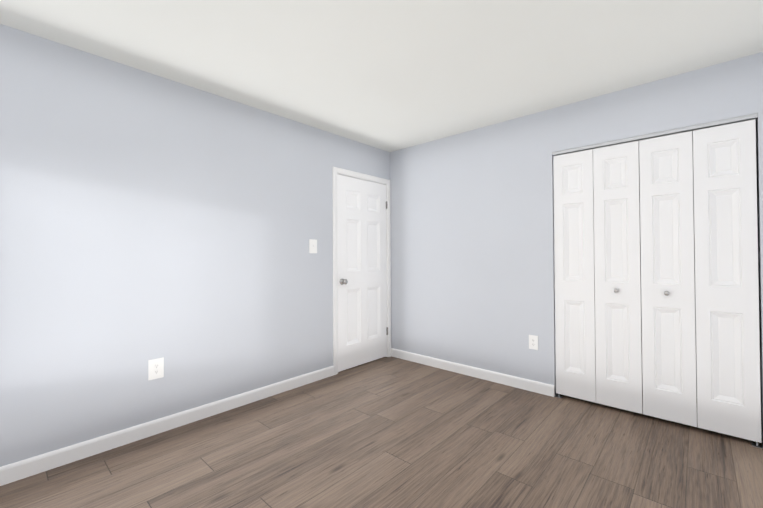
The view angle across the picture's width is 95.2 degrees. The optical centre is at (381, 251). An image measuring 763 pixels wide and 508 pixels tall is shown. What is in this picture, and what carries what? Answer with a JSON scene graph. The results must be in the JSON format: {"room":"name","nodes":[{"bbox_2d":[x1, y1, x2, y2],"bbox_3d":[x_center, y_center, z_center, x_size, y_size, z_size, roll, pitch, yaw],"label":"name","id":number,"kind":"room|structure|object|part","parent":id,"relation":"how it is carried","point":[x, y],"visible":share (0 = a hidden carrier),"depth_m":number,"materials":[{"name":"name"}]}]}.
{"room":"empty bedroom","nodes":[
{"label":"empty bedroom","id":0,"kind":"room"},
{"bbox_2d":[0,24,389,466],"bbox_3d":[-1.182,0.016,2.849,0.120,2.440,3.940,-1,-1,42],"label":"wall","id":1,"kind":"structure","parent":0,"point":[145,217],"depth_m":2.32,"materials":[{"name":"paint"}]},
{"bbox_2d":[148,357,163,380],"bbox_3d":[-1.526,0.794,2.361,0.007,0.135,0.090,-1,-1,42],"label":"electrical outlet","id":2,"kind":"object","parent":1,"relation":"attached to","point":[155,368],"visible":1,"depth_m":2.36,"materials":[{"name":"white plastic"}]},
{"bbox_2d":[0,366,333,485],"bbox_3d":[-1.426,1.185,2.460,0.013,0.095,2.809,-1,-1,42],"label":"baseboard","id":3,"kind":"structure","parent":1,"relation":"attached to","point":[21,469],"depth_m":2.29,"materials":[{"name":"white wood"}]},
{"bbox_2d":[309,239,316,252],"bbox_3d":[-0.648,-0.050,3.332,0.021,0.133,0.090,-1,-1,42],"label":"switch plate","id":4,"kind":"object","parent":1,"relation":"attached to","point":[312,245],"visible":1,"depth_m":3.33,"materials":[{"name":"white plastic"}]},
{"bbox_2d":[332,167,390,374],"bbox_3d":[-0.232,0.193,3.878,0.136,2.101,0.886,-1,-1,42],"label":"door frame","id":5,"kind":"structure","parent":1,"relation":"attached to","point":[335,170],"depth_m":3.63,"materials":[{"name":"white wood"}]},
{"bbox_2d":[337,174,386,371],"bbox_3d":[-0.183,0.219,3.833,0.103,2.024,0.759,-1,-1,42],"label":"door","id":6,"kind":"structure","parent":1,"relation":"in","point":[362,268],"depth_m":3.81,"materials":[{"name":"white wood"}]},
{"bbox_3d":[-0.383,0.311,3.586,0.068,0.065,0.065,-1,-1,42],"label":"knob","id":7,"kind":"part","parent":6,"relation":"part of","materials":[{"name":"silver metal"}]},
{"bbox_2d":[0,356,762,507],"bbox_3d":[0.087,1.252,2.186,4.420,0.060,4.680,-1,-1,42],"label":"floor","id":8,"kind":"structure","parent":0,"point":[389,432],"depth_m":2.06,"materials":[{"name":"laminate"}]},
{"bbox_2d":[0,0,762,151],"bbox_3d":[0.074,-1.258,2.216,4.420,0.080,4.680,-1,-1,42],"label":"ceiling","id":9,"kind":"structure","parent":0,"point":[389,75],"depth_m":2.10,"materials":[{"name":"paint"}]},
{"bbox_2d":[390,52,762,441],"bbox_3d":[1.450,0.005,3.038,3.520,2.440,0.120,-1,-1,42],"label":"wall","id":10,"kind":"structure","parent":0,"point":[472,253],"depth_m":3.24,"materials":[{"name":"paint"}]},
{"bbox_2d":[391,348,554,396],"bbox_3d":[0.793,1.187,3.549,1.807,0.095,0.033,-1,-1,42],"label":"baseboard","id":11,"kind":"structure","parent":10,"relation":"attached to","point":[523,383],"depth_m":3.38,"materials":[{"name":"white wood"}]},
{"bbox_2d":[529,335,537,349],"bbox_3d":[1.331,0.795,3.053,0.077,0.122,0.007,-1,-1,42],"label":"electrical outlet","id":12,"kind":"object","parent":10,"relation":"attached to","point":[533,341],"visible":1,"depth_m":3.05,"materials":[{"name":"white plastic"}]},
{"bbox_2d":[552,113,762,448],"bbox_3d":[1.910,0.182,2.564,1.193,2.068,0.069,-1,-1,42],"label":"bifold closet door","id":13,"kind":"structure","parent":10,"relation":"in","point":[613,347],"depth_m":2.48,"materials":[{"name":"white wood"}]},
{"bbox_3d":[1.911,-0.839,2.582,1.193,0.026,0.052,-1,-1,42],"label":"track rail","id":14,"kind":"part","parent":13,"relation":"part of","materials":[{"name":"silver metal"}]},
{"bbox_2d":[639,131,760,394],"bbox_3d":[2.268,-0.002,2.875,2.090,2.440,0.740,-1,-1,42],"label":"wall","id":15,"kind":"structure","parent":0,"point":[694,271],"depth_m":2.90,"materials":[{"name":"paint"}]}
]}

